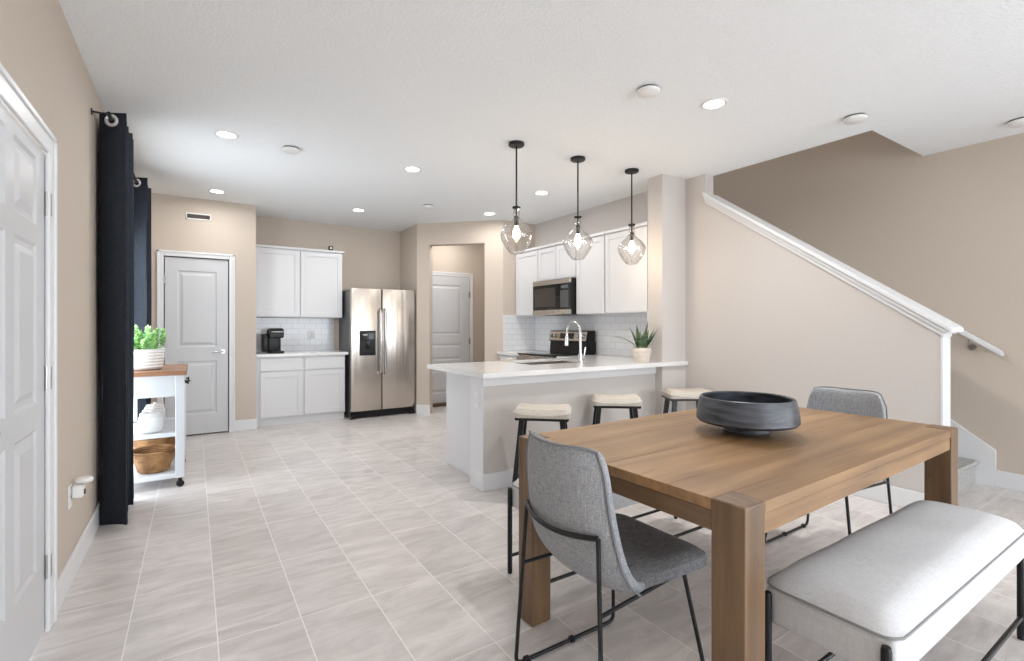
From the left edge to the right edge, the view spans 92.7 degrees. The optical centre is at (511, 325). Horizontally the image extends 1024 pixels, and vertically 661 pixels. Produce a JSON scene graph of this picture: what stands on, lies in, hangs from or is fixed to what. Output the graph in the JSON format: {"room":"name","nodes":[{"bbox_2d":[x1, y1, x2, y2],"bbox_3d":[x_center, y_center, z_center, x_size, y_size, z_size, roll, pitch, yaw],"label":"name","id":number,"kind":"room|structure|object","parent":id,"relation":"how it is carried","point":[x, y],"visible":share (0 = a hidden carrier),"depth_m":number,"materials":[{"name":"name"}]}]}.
{"room":"dining room","nodes":[
{"label":"dining room","id":0,"kind":"room"},
{"bbox_2d":[0,0,104,631],"bbox_3d":[-1.022,-0.105,0.515,0.120,2.740,12.980,0,0,-33],"label":"wall","id":1,"kind":"structure","parent":0,"point":[39,50],"depth_m":2.41,"materials":[{"name":"beige paint"}]},
{"bbox_2d":[0,63,57,660],"bbox_3d":[-1.655,0.232,1.614,0.094,2.066,1.138,0,0,-33],"label":"door","id":2,"kind":"structure","parent":1,"relation":"in","point":[28,176],"depth_m":1.80,"materials":[{"name":"white paint"}]},
{"bbox_2d":[68,483,71,509],"bbox_3d":[-2.178,0.840,2.406,0.009,0.115,0.070,0,0,-33],"label":"wall outlet","id":3,"kind":"object","parent":1,"relation":"attached to","point":[70,485],"visible":1,"depth_m":2.39,"materials":[{"name":"white plastic"}]},
{"bbox_2d":[72,476,93,498],"bbox_3d":[-2.151,0.807,2.448,0.081,0.095,0.072,0,0,-33],"label":"scent warmer","id":4,"kind":"object","parent":3,"relation":"attached to","point":[78,490],"visible":1,"depth_m":2.42,"materials":[{"name":"white plastic"}]},
{"bbox_2d":[58,501,99,612],"bbox_3d":[-0.758,1.200,0.234,0.015,0.130,12.220,0,0,-33],"label":"baseboard","id":5,"kind":"structure","parent":1,"relation":"attached to","point":[68,573],"depth_m":2.50,"materials":[{"name":"white paint"}]},
{"bbox_2d":[91,108,137,183],"bbox_3d":[-3.122,-1.285,3.934,0.094,0.039,2.400,0,0,-33],"label":"curtain rod","id":6,"kind":"object","parent":1,"relation":"attached to","point":[108,113],"visible":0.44,"depth_m":2.96,"materials":[{"name":"black metal"}]},
{"bbox_2d":[99,112,133,524],"bbox_3d":[-2.625,-0.045,3.253,0.148,2.580,0.566,0,0,-33],"label":"curtain","id":7,"kind":"object","parent":6,"relation":"hanging from","point":[116,144],"visible":0.98,"depth_m":3.06,"materials":[{"name":"black fabric"}]},
{"bbox_2d":[134,177,151,417],"bbox_3d":[-3.456,-0.045,4.533,0.152,2.580,0.439,0,0,-33],"label":"curtain","id":8,"kind":"object","parent":6,"relation":"hanging from","point":[142,270],"visible":0.52,"depth_m":4.39,"materials":[{"name":"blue fabric"}]},
{"bbox_2d":[151,193,255,429],"bbox_3d":[-3.804,-0.105,5.948,1.151,2.740,0.680,0,0,-33],"label":"wall","id":9,"kind":"structure","parent":0,"point":[231,229],"depth_m":5.85,"materials":[{"name":"beige paint"}]},
{"bbox_2d":[157,249,234,434],"bbox_3d":[-3.639,0.206,5.644,0.759,2.117,0.094,0,0,-33],"label":"door","id":10,"kind":"structure","parent":9,"relation":"in","point":[196,290],"depth_m":5.67,"materials":[{"name":"white paint"}]},
{"bbox_2d":[186,212,210,220],"bbox_3d":[-3.628,-1.265,5.650,0.250,0.076,0.012,0,0,-33],"label":"air vent","id":11,"kind":"object","parent":9,"relation":"in","point":[195,216],"visible":1,"depth_m":5.65,"materials":[{"name":"white plastic"}]},
{"bbox_2d":[235,418,256,431],"bbox_3d":[-3.640,1.200,5.724,1.151,0.130,0.155,0,0,-33],"label":"baseboard","id":12,"kind":"structure","parent":9,"relation":"attached to","point":[249,424],"depth_m":5.91,"materials":[{"name":"white paint"}]},
{"bbox_2d":[164,216,399,406],"bbox_3d":[-3.085,-0.105,6.846,3.335,2.740,0.120,0,0,-33],"label":"wall","id":13,"kind":"structure","parent":0,"point":[371,257],"depth_m":7.21,"materials":[{"name":"beige paint"}]},
{"bbox_2d":[256,317,333,351],"bbox_3d":[-3.037,0.118,6.801,1.062,0.464,0.008,0,0,-33],"label":"tile backsplash","id":14,"kind":"structure","parent":13,"relation":"attached to","point":[295,329],"depth_m":6.84,"materials":[{"name":"white tile"}]},
{"bbox_2d":[307,331,314,338],"bbox_3d":[-2.847,0.125,6.915,0.100,0.115,0.009,0,0,-33],"label":"wall outlet","id":15,"kind":"object","parent":14,"relation":"attached to","point":[310,334],"visible":1,"depth_m":6.91,"materials":[{"name":"white plastic"}]},
{"bbox_2d":[256,244,343,317],"bbox_3d":[-2.912,-0.580,6.670,1.127,0.930,0.360,0,0,-33],"label":"upper cabinet","id":16,"kind":"object","parent":13,"relation":"attached to","point":[292,282],"visible":0.82,"depth_m":6.50,"materials":[{"name":"white paint"}]},
{"bbox_2d":[400,220,502,413],"bbox_3d":[-0.989,-0.105,7.105,1.849,2.740,0.429,0,0,26],"label":"wall","id":17,"kind":"structure","parent":0,"point":[417,241],"depth_m":7.02,"materials":[{"name":"beige paint"}]},
{"bbox_2d":[416,405,429,413],"bbox_3d":[-1.274,1.200,7.025,0.207,0.130,0.021,0,0,10],"label":"baseboard","id":18,"kind":"structure","parent":17,"relation":"attached to","point":[420,409],"depth_m":7.01,"materials":[{"name":"white paint"}]},
{"bbox_2d":[433,244,484,361],"bbox_3d":[-0.487,-0.105,7.506,1.820,2.740,1.370,0,0,-33],"label":"wall","id":19,"kind":"structure","parent":0,"point":[469,259],"depth_m":8.09,"materials":[{"name":"beige paint"}]},
{"bbox_2d":[433,271,472,406],"bbox_3d":[-1.073,0.203,7.746,1.060,2.125,0.090,0,0,-33],"label":"door","id":20,"kind":"structure","parent":19,"relation":"in","point":[452,296],"depth_m":7.82,"materials":[{"name":"white paint"}]},
{"bbox_2d":[503,220,534,350],"bbox_3d":[0.074,-0.105,6.983,0.550,2.740,0.120,0,0,-33],"label":"wall","id":21,"kind":"structure","parent":0,"point":[513,245],"depth_m":6.86,"materials":[{"name":"beige paint"}]},
{"bbox_2d":[503,315,534,350],"bbox_3d":[0.105,0.098,6.927,0.540,0.505,0.008,0,0,-33],"label":"tile backsplash","id":22,"kind":"structure","parent":21,"relation":"attached to","point":[518,331],"depth_m":6.91,"materials":[{"name":"white tile"}]},
{"bbox_2d":[29,406,1023,660],"bbox_3d":[1.110,1.315,2.693,6.200,0.100,14.700,0,0,-33],"label":"floor","id":23,"kind":"structure","parent":0,"point":[345,539],"depth_m":2.48,"materials":[{"name":"tile"}]},
{"bbox_2d":[133,364,190,486],"bbox_3d":[-2.963,0.808,4.084,0.461,0.914,0.842,0,0,-33],"label":"kitchen cart","id":24,"kind":"object","parent":23,"relation":"on","point":[170,380],"visible":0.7,"depth_m":3.82,"materials":[{"name":"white wood"}]},
{"bbox_2d":[134,348,165,370],"bbox_3d":[-2.958,0.268,3.921,0.290,0.167,0.290,0,0,-33],"label":"pot","id":25,"kind":"object","parent":24,"relation":"on","point":[145,359],"depth_m":3.84,"materials":[{"name":"white ceramic"}]},
{"bbox_2d":[134,324,166,370],"bbox_3d":[-2.958,0.168,3.921,0.289,0.366,0.289,0,0,12],"label":"potted succulent","id":26,"kind":"object","parent":24,"relation":"on","point":[147,353],"visible":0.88,"depth_m":3.86,"materials":[{"name":"green plant"}]},
{"bbox_2d":[138,410,163,432],"bbox_3d":[-2.859,0.750,3.866,0.168,0.168,0.168,0,0,-33],"label":"ceramic jar","id":27,"kind":"object","parent":24,"relation":"on","point":[151,421],"visible":1,"depth_m":3.81,"materials":[{"name":"white ceramic"}]},
{"bbox_2d":[142,407,163,415],"bbox_3d":[-2.952,0.750,4.008,0.160,0.168,0.160,0,0,-33],"label":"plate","id":28,"kind":"object","parent":24,"relation":"on","point":[151,408],"visible":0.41,"depth_m":4.00,"materials":[{"name":"white ceramic"}]},
{"bbox_2d":[133,444,174,473],"bbox_3d":[-2.863,1.067,3.899,0.304,0.174,0.338,0,0,-33],"label":"woven basket","id":29,"kind":"object","parent":24,"relation":"on","point":[150,459],"visible":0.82,"depth_m":3.82,"materials":[{"name":"brown wicker"}]},
{"bbox_2d":[133,437,174,457],"bbox_3d":[-3.065,1.047,4.209,0.374,0.214,0.417,0,0,-33],"label":"woven basket","id":30,"kind":"object","parent":29,"relation":"on","point":[167,440],"visible":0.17,"depth_m":4.05,"materials":[{"name":"brown wicker"}]},
{"bbox_2d":[133,417,174,440],"bbox_3d":[-2.975,0.850,4.071,0.406,0.030,0.790,0,0,-33],"label":"slatted shelf","id":31,"kind":"object","parent":24,"relation":"attached to","point":[168,430],"depth_m":3.86,"materials":[{"name":"white paint"}]},
{"bbox_2d":[144,404,164,419],"bbox_3d":[-3.039,0.750,4.142,0.151,0.168,0.151,0,0,-33],"label":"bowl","id":32,"kind":"object","parent":24,"relation":"on","point":[154,405],"visible":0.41,"depth_m":4.13,"materials":[{"name":"white ceramic"}]},
{"bbox_2d":[134,457,174,483],"bbox_3d":[-2.975,1.173,4.071,0.406,0.035,0.790,0,0,-33],"label":"shelf","id":33,"kind":"object","parent":24,"relation":"attached to","point":[169,473],"depth_m":3.79,"materials":[{"name":"white paint"}]},
{"bbox_2d":[146,402,165,414],"bbox_3d":[-3.124,0.750,4.272,0.151,0.168,0.151,0,0,-33],"label":"ceramic jar","id":34,"kind":"object","parent":24,"relation":"on","point":[156,403],"visible":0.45,"depth_m":4.26,"materials":[{"name":"white ceramic"}]},
{"bbox_2d":[256,355,344,426],"bbox_3d":[-2.870,0.828,6.564,1.082,0.875,0.580,0,0,-33],"label":"base cabinet","id":35,"kind":"object","parent":23,"relation":"on","point":[292,389],"visible":0.99,"depth_m":6.31,"materials":[{"name":"white paint"}]},
{"bbox_2d":[256,350,347,357],"bbox_3d":[-2.851,0.370,6.566,1.117,0.038,0.605,0,0,-33],"label":"countertop","id":36,"kind":"structure","parent":35,"relation":"on","point":[321,352],"depth_m":6.41,"materials":[{"name":"stone"}]},
{"bbox_2d":[261,328,284,353],"bbox_3d":[-3.098,0.189,6.314,0.246,0.324,0.298,0,0,-33],"label":"coffee maker","id":37,"kind":"object","parent":36,"relation":"on","point":[270,341],"visible":1,"depth_m":6.25,"materials":[{"name":"black plastic"}]},
{"bbox_2d":[270,350,284,353],"bbox_3d":[-3.030,0.336,6.291,0.157,0.031,0.170,0,0,-33],"label":"drip tray","id":38,"kind":"object","parent":37,"relation":"on","point":[271,351],"depth_m":6.23,"materials":[{"name":"black plastic"}]},
{"bbox_2d":[339,287,414,419],"bbox_3d":[-1.944,0.372,7.059,0.920,1.785,0.730,0,0,-33],"label":"refrigerator","id":39,"kind":"object","parent":23,"relation":"on","point":[377,326],"visible":1,"depth_m":6.79,"materials":[{"name":"grey metal"}]},
{"bbox_2d":[446,372,470,475],"bbox_3d":[0.213,0.828,4.653,1.546,0.875,0.660,0,0,-33],"label":"base cabinet","id":40,"kind":"object","parent":23,"relation":"on","point":[458,387],"visible":0.14,"depth_m":4.29,"materials":[{"name":"white paint"}]},
{"bbox_2d":[427,355,687,378],"bbox_3d":[0.423,0.370,4.790,2.360,0.038,1.295,0,0,-33],"label":"countertop","id":41,"kind":"structure","parent":40,"relation":"on","point":[490,369],"depth_m":4.34,"materials":[{"name":"stone"}]},
{"bbox_2d":[501,358,514,361],"bbox_3d":[-0.035,0.335,4.853,0.158,0.032,0.106,0,0,-33],"label":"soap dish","id":42,"kind":"object","parent":41,"relation":"on","point":[505,359],"visible":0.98,"depth_m":4.81,"materials":[{"name":"beige ceramic"}]},
{"bbox_2d":[519,361,574,364],"bbox_3d":[0.350,0.475,4.775,0.696,0.220,0.416,0,0,-33],"label":"sink","id":43,"kind":"object","parent":41,"relation":"in","point":[545,362],"visible":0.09,"depth_m":5.01,"materials":[{"name":"silver metal"}]},
{"bbox_2d":[565,321,585,362],"bbox_3d":[0.606,0.150,4.689,0.096,0.402,0.255,0,0,-33],"label":"kitchen faucet","id":44,"kind":"object","parent":41,"relation":"on","point":[581,356],"visible":0.99,"depth_m":4.59,"materials":[{"name":"silver metal"}]},
{"bbox_2d":[614,322,657,362],"bbox_3d":[1.193,0.149,4.708,0.436,0.404,0.201,0,0,-23],"label":"snake plant","id":45,"kind":"object","parent":41,"relation":"on","point":[641,352],"visible":1,"depth_m":4.70,"materials":[{"name":"green plant"}]},
{"bbox_2d":[500,355,516,360],"bbox_3d":[0.223,0.828,6.674,0.600,0.875,0.540,0,0,-33],"label":"base cabinet","id":46,"kind":"object","parent":23,"relation":"on","point":[501,356],"visible":0.14,"depth_m":6.58,"materials":[{"name":"white paint"}]},
{"bbox_2d":[497,350,548,355],"bbox_3d":[0.215,0.370,6.675,0.650,0.038,0.550,0,0,-33],"label":"countertop","id":47,"kind":"structure","parent":46,"relation":"on","point":[512,353],"depth_m":6.70,"materials":[{"name":"stone"}]},
{"bbox_2d":[512,403,571,481],"bbox_3d":[0.229,0.924,3.587,0.442,0.682,0.339,0,0,9],"label":"bar stool","id":48,"kind":"object","parent":23,"relation":"on","point":[524,412],"visible":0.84,"depth_m":3.47,"materials":[{"name":"fabric"}]},
{"bbox_2d":[513,403,571,418],"bbox_3d":[0.229,0.618,3.587,0.410,0.070,0.304,0,0,9],"label":"cushion","id":49,"kind":"object","parent":48,"relation":"on","point":[523,410],"depth_m":3.46,"materials":[{"name":"fabric"}]},
{"bbox_2d":[517,330,595,359],"bbox_3d":[0.518,0.650,6.085,0.727,1.190,0.750,0,0,-33],"label":"range","id":50,"kind":"object","parent":23,"relation":"on","point":[556,337],"visible":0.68,"depth_m":6.07,"materials":[{"name":"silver metal"}]},
{"bbox_2d":[517,351,594,356],"bbox_3d":[0.538,0.350,6.098,0.640,0.020,0.750,0,0,-33],"label":"cooktop","id":51,"kind":"object","parent":50,"relation":"in","point":[551,353],"depth_m":6.03,"materials":[{"name":"black glass"}]},
{"bbox_2d":[507,478,703,582],"bbox_3d":[0.618,1.012,2.724,1.323,0.507,0.367,0,0,-33],"label":"bench","id":52,"kind":"object","parent":23,"relation":"on","point":[619,501],"visible":0.07,"depth_m":2.49,"materials":[{"name":"white fabric"}]},
{"bbox_2d":[513,478,518,486],"bbox_3d":[0.618,0.789,2.724,1.288,0.063,0.360,0,0,-33],"label":"cushion","id":53,"kind":"object","parent":52,"relation":"on","point":[516,483],"depth_m":2.49,"materials":[{"name":"white fabric"}]},
{"bbox_2d":[514,430,706,660],"bbox_3d":[0.348,0.818,1.755,0.582,0.893,0.486,0,0,-33],"label":"dining chair","id":54,"kind":"object","parent":23,"relation":"on","point":[570,504],"visible":1,"depth_m":1.57,"materials":[{"name":"grey fabric"}]},
{"bbox_2d":[590,393,642,424],"bbox_3d":[0.874,0.924,4.126,0.442,0.682,0.339,0,0,5],"label":"bar stool","id":55,"kind":"object","parent":23,"relation":"on","point":[632,402],"visible":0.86,"depth_m":4.00,"materials":[{"name":"fabric"}]},
{"bbox_2d":[590,393,642,405],"bbox_3d":[0.874,0.618,4.126,0.410,0.070,0.304,0,0,5],"label":"cushion","id":56,"kind":"object","parent":55,"relation":"on","point":[597,399],"depth_m":4.00,"materials":[{"name":"fabric"}]},
{"bbox_2d":[661,388,711,413],"bbox_3d":[1.617,0.924,4.515,0.442,0.682,0.339,0,0,-1],"label":"bar stool","id":57,"kind":"object","parent":23,"relation":"on","point":[674,395],"visible":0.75,"depth_m":4.40,"materials":[{"name":"fabric"}]},
{"bbox_2d":[661,388,711,398],"bbox_3d":[1.617,0.618,4.515,0.410,0.070,0.304,0,0,-1],"label":"cushion","id":58,"kind":"object","parent":57,"relation":"on","point":[667,393],"depth_m":4.39,"materials":[{"name":"fabric"}]},
{"bbox_2d":[519,407,957,660],"bbox_3d":[1.065,0.872,2.213,1.810,0.787,1.030,0,0,-34],"label":"dining table","id":59,"kind":"object","parent":23,"relation":"on","point":[739,488],"visible":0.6,"depth_m":1.70,"materials":[{"name":"brown wood"}]},
{"bbox_2d":[696,391,800,435],"bbox_3d":[1.063,0.399,2.215,0.428,0.158,0.428,0,0,-33],"label":"bowl","id":60,"kind":"object","parent":59,"relation":"on","point":[745,413],"visible":1,"depth_m":2.07,"materials":[{"name":"grey ceramic"}]},
{"bbox_2d":[765,386,892,542],"bbox_3d":[1.790,0.818,2.766,0.582,0.893,0.486,0,0,-33],"label":"dining chair","id":61,"kind":"object","parent":23,"relation":"on","point":[850,401],"visible":0.2,"depth_m":2.87,"materials":[{"name":"grey fabric"}]},
{"bbox_2d":[765,500,1023,660],"bbox_3d":[1.427,1.012,1.748,1.323,0.507,0.367,0,0,-33],"label":"bench","id":62,"kind":"object","parent":23,"relation":"on","point":[892,588],"visible":0.99,"depth_m":1.52,"materials":[{"name":"white fabric"}]},
{"bbox_2d":[958,457,979,491],"bbox_3d":[2.283,-0.138,5.252,1.000,2.805,3.853,0,0,-33],"label":"staircase","id":63,"kind":"structure","parent":23,"relation":"on","point":[966,467],"depth_m":3.82,"materials":[{"name":"grey carpet"}]},
{"bbox_2d":[58,0,1023,231],"bbox_3d":[1.076,-1.545,2.731,6.015,0.140,14.600,0,0,-33],"label":"ceiling","id":64,"kind":"structure","parent":0,"point":[366,91],"depth_m":3.07,"materials":[{"name":"paint"}]},
{"bbox_2d":[208,189,225,193],"bbox_3d":[-3.225,-1.470,5.334,0.174,0.009,0.174,0,0,-33],"label":"recessed light","id":65,"kind":"object","parent":64,"relation":"in","point":[217,191],"visible":1,"depth_m":5.34,"materials":[{"name":"white"}]},
{"bbox_2d":[213,130,238,139],"bbox_3d":[-2.199,-1.470,3.759,0.174,0.009,0.174,0,0,-33],"label":"recessed light","id":66,"kind":"object","parent":64,"relation":"in","point":[224,134],"visible":1,"depth_m":3.75,"materials":[{"name":"white plastic"}]},
{"bbox_2d":[281,145,299,154],"bbox_3d":[-1.833,-1.456,4.045,0.144,0.037,0.144,0,0,-33],"label":"smoke detector","id":67,"kind":"object","parent":64,"relation":"attached to","point":[287,149],"visible":1,"depth_m":4.01,"materials":[{"name":"grey plastic"}]},
{"bbox_2d":[351,208,364,211],"bbox_3d":[-1.952,-1.470,6.200,0.174,0.009,0.174,0,0,-33],"label":"recessed light","id":68,"kind":"object","parent":64,"relation":"in","point":[353,209],"visible":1,"depth_m":6.20,"materials":[{"name":"white"}]},
{"bbox_2d":[403,166,421,172],"bbox_3d":[-0.934,-1.470,4.583,0.174,0.009,0.174,0,0,-33],"label":"recessed light","id":69,"kind":"object","parent":64,"relation":"in","point":[413,169],"visible":1,"depth_m":4.58,"materials":[{"name":"white"}]},
{"bbox_2d":[422,204,433,208],"bbox_3d":[-1.025,-1.456,5.968,0.144,0.037,0.144,0,0,-33],"label":"smoke detector","id":70,"kind":"object","parent":64,"relation":"attached to","point":[425,206],"visible":1,"depth_m":5.92,"materials":[{"name":"grey plastic"}]},
{"bbox_2d":[483,212,495,214],"bbox_3d":[-0.299,-1.470,6.394,0.174,0.009,0.174,0,0,-33],"label":"recessed light","id":71,"kind":"object","parent":64,"relation":"in","point":[484,213],"visible":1,"depth_m":6.38,"materials":[{"name":"white"}]},
{"bbox_2d":[500,140,532,253],"bbox_3d":[0.036,-1.028,3.938,0.260,0.894,0.260,0,0,-33],"label":"pendant light","id":72,"kind":"object","parent":64,"relation":"hanging from","point":[515,144],"visible":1,"depth_m":3.92,"materials":[{"name":"clear glass"}]},
{"bbox_2d":[514,209,518,225],"bbox_3d":[0.036,-0.876,3.938,0.040,0.138,0.040,0,0,-33],"label":"socket","id":73,"kind":"object","parent":72,"relation":"attached to","point":[516,218],"depth_m":3.93,"materials":[{"name":"silver metal"}]},
{"bbox_2d":[534,190,549,194],"bbox_3d":[0.328,-1.470,5.394,0.174,0.009,0.174,0,0,-33],"label":"recessed light","id":74,"kind":"object","parent":64,"relation":"in","point":[541,192],"visible":1,"depth_m":5.38,"materials":[{"name":"white"}]},
{"bbox_2d":[563,155,592,259],"bbox_3d":[0.579,-1.028,4.286,0.260,0.894,0.260,0,0,-33],"label":"pendant light","id":75,"kind":"object","parent":64,"relation":"hanging from","point":[578,159],"visible":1,"depth_m":4.28,"materials":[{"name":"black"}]},
{"bbox_2d":[576,219,579,233],"bbox_3d":[0.579,-0.876,4.286,0.040,0.138,0.040,0,0,-33],"label":"socket","id":76,"kind":"object","parent":75,"relation":"attached to","point":[577,226],"depth_m":4.27,"materials":[{"name":"silver metal"}]},
{"bbox_2d":[618,168,645,264],"bbox_3d":[1.133,-1.028,4.617,0.260,0.894,0.260,0,0,-33],"label":"pendant light","id":77,"kind":"object","parent":64,"relation":"hanging from","point":[630,171],"visible":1,"depth_m":4.60,"materials":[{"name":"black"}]},
{"bbox_2d":[630,226,633,240],"bbox_3d":[1.133,-0.876,4.617,0.040,0.138,0.040,0,0,-33],"label":"socket","id":78,"kind":"object","parent":77,"relation":"attached to","point":[631,233],"depth_m":4.60,"materials":[{"name":"silver metal"}]},
{"bbox_2d":[636,84,659,98],"bbox_3d":[0.848,-1.456,3.035,0.144,0.037,0.144,0,0,-33],"label":"smoke detector","id":79,"kind":"object","parent":64,"relation":"attached to","point":[647,91],"visible":1,"depth_m":3.00,"materials":[{"name":"grey plastic"}]},
{"bbox_2d":[700,98,727,109],"bbox_3d":[1.340,-1.470,3.237,0.174,0.009,0.174,0,0,-33],"label":"recessed light","id":80,"kind":"object","parent":64,"relation":"in","point":[714,103],"visible":1,"depth_m":3.23,"materials":[{"name":"white"}]},
{"bbox_2d":[843,113,867,124],"bbox_3d":[2.416,-1.456,3.436,0.144,0.037,0.144,0,0,-33],"label":"smoke detector","id":81,"kind":"object","parent":64,"relation":"attached to","point":[856,118],"visible":1,"depth_m":3.40,"materials":[{"name":"grey plastic"}]},
{"bbox_2d":[1006,117,1023,127],"bbox_3d":[3.636,-1.456,3.487,0.144,0.037,0.144,0,0,-33],"label":"smoke detector","id":82,"kind":"object","parent":64,"relation":"attached to","point":[1017,122],"visible":1,"depth_m":3.48,"materials":[{"name":"grey plastic"}]},
{"bbox_2d":[484,373,654,473],"bbox_3d":[0.542,0.829,4.352,1.940,0.872,0.200,0,0,-33],"label":"wall","id":83,"kind":"structure","parent":0,"point":[500,424],"depth_m":4.07,"materials":[{"name":"beige paint"}]},
{"bbox_2d":[471,384,483,473],"bbox_3d":[-0.275,0.800,3.821,0.008,0.670,0.198,0,0,-33],"label":"trim","id":84,"kind":"structure","parent":83,"relation":"attached to","point":[477,414],"depth_m":3.81,"materials":[{"name":"white paint"}]},
{"bbox_2d":[470,468,513,491],"bbox_3d":[0.707,1.200,4.391,2.301,0.130,0.215,0,0,-31],"label":"baseboard","id":85,"kind":"structure","parent":83,"relation":"attached to","point":[500,479],"depth_m":3.79,"materials":[{"name":"white paint"}]},
{"bbox_2d":[470,367,655,386],"bbox_3d":[0.540,0.429,4.343,1.952,0.072,0.212,0,0,-33],"label":"trim","id":86,"kind":"structure","parent":83,"relation":"attached to","point":[487,382],"depth_m":4.11,"materials":[{"name":"white paint"}]},
{"bbox_2d":[648,174,685,414],"bbox_3d":[1.553,-0.105,4.897,0.350,2.740,0.180,0,0,-33],"label":"wall pillar","id":87,"kind":"structure","parent":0,"point":[666,193],"depth_m":4.81,"materials":[{"name":"beige paint"}]},
{"bbox_2d":[535,130,1023,492],"bbox_3d":[3.728,-1.385,3.026,1.250,5.300,12.000,0,0,-33],"label":"wall","id":88,"kind":"structure","parent":0,"point":[944,230],"depth_m":4.14,"materials":[{"name":"beige paint"}]},
{"bbox_2d":[515,247,546,316],"bbox_3d":[0.334,-0.590,6.755,0.365,0.910,0.533,0,0,-33],"label":"upper cabinet","id":89,"kind":"object","parent":88,"relation":"attached to","point":[527,262],"visible":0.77,"depth_m":6.68,"materials":[{"name":"white paint"}]},
{"bbox_2d":[537,238,575,280],"bbox_3d":[0.690,-0.812,6.208,0.365,0.465,0.758,0,0,-33],"label":"upper cabinet","id":90,"kind":"object","parent":88,"relation":"attached to","point":[554,262],"visible":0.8,"depth_m":6.09,"materials":[{"name":"white paint"}]},
{"bbox_2d":[533,277,576,315],"bbox_3d":[0.654,-0.357,6.185,0.430,0.435,0.750,0,0,-33],"label":"microwave","id":91,"kind":"object","parent":90,"relation":"attached to","point":[554,297],"visible":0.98,"depth_m":5.98,"materials":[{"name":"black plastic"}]},
{"bbox_2d":[535,311,647,356],"bbox_3d":[0.848,0.098,5.980,0.350,0.505,2.405,0,0,-33],"label":"tile backsplash","id":92,"kind":"structure","parent":88,"relation":"attached to","point":[605,327],"depth_m":5.89,"materials":[{"name":"white tile"}]},
{"bbox_2d":[630,333,634,342],"bbox_3d":[1.356,0.135,5.491,0.009,0.115,0.070,0,0,-33],"label":"wall outlet","id":93,"kind":"object","parent":92,"relation":"attached to","point":[631,335],"visible":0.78,"depth_m":5.50,"materials":[{"name":"white plastic"}]},
{"bbox_2d":[576,231,614,314],"bbox_3d":[1.031,-0.590,5.685,0.365,0.910,0.478,0,0,-33],"label":"upper cabinet","id":94,"kind":"object","parent":88,"relation":"attached to","point":[590,271],"visible":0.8,"depth_m":5.58,"materials":[{"name":"white paint"}]},
{"bbox_2d":[604,222,647,313],"bbox_3d":[1.330,-0.590,5.226,0.365,0.910,0.603,0,0,-33],"label":"upper cabinet","id":95,"kind":"object","parent":88,"relation":"attached to","point":[626,286],"visible":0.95,"depth_m":5.13,"materials":[{"name":"white paint"}]},
{"bbox_2d":[702,192,963,336],"bbox_3d":[2.433,-0.608,3.987,0.250,1.360,1.845,0,0,-33],"label":"trim","id":96,"kind":"structure","parent":88,"relation":"attached to","point":[908,307],"depth_m":3.72,"materials":[{"name":"white paint"}]},
{"bbox_2d":[852,483,923,506],"bbox_3d":[2.290,1.200,4.073,0.015,0.130,2.005,0,0,-33],"label":"baseboard","id":97,"kind":"structure","parent":88,"relation":"attached to","point":[900,497],"depth_m":3.44,"materials":[{"name":"white paint"}]},
{"bbox_2d":[941,336,949,425],"bbox_3d":[2.902,0.665,3.267,0.138,1.200,0.015,0,0,-33],"label":"trim","id":98,"kind":"structure","parent":88,"relation":"attached to","point":[945,341],"depth_m":3.25,"materials":[{"name":"white paint"}]},
{"bbox_2d":[950,419,995,486],"bbox_3d":[2.865,-0.158,5.293,0.020,2.845,3.460,0,0,-33],"label":"trim","id":99,"kind":"structure","parent":88,"relation":"attached to","point":[970,446],"depth_m":3.92,"materials":[{"name":"white paint"}]},
{"bbox_2d":[957,330,1003,355],"bbox_3d":[2.926,-0.914,5.124,0.102,2.290,3.230,0,0,-33],"label":"handrail","id":100,"kind":"object","parent":88,"relation":"attached to","point":[966,334],"visible":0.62,"depth_m":3.86,"materials":[{"name":"white paint"}]},
{"bbox_2d":[996,470,1023,491],"bbox_3d":[5.624,1.200,1.063,0.015,0.130,6.640,0,0,-33],"label":"baseboard","id":101,"kind":"structure","parent":88,"relation":"attached to","point":[1007,480],"depth_m":3.77,"materials":[{"name":"white paint"}]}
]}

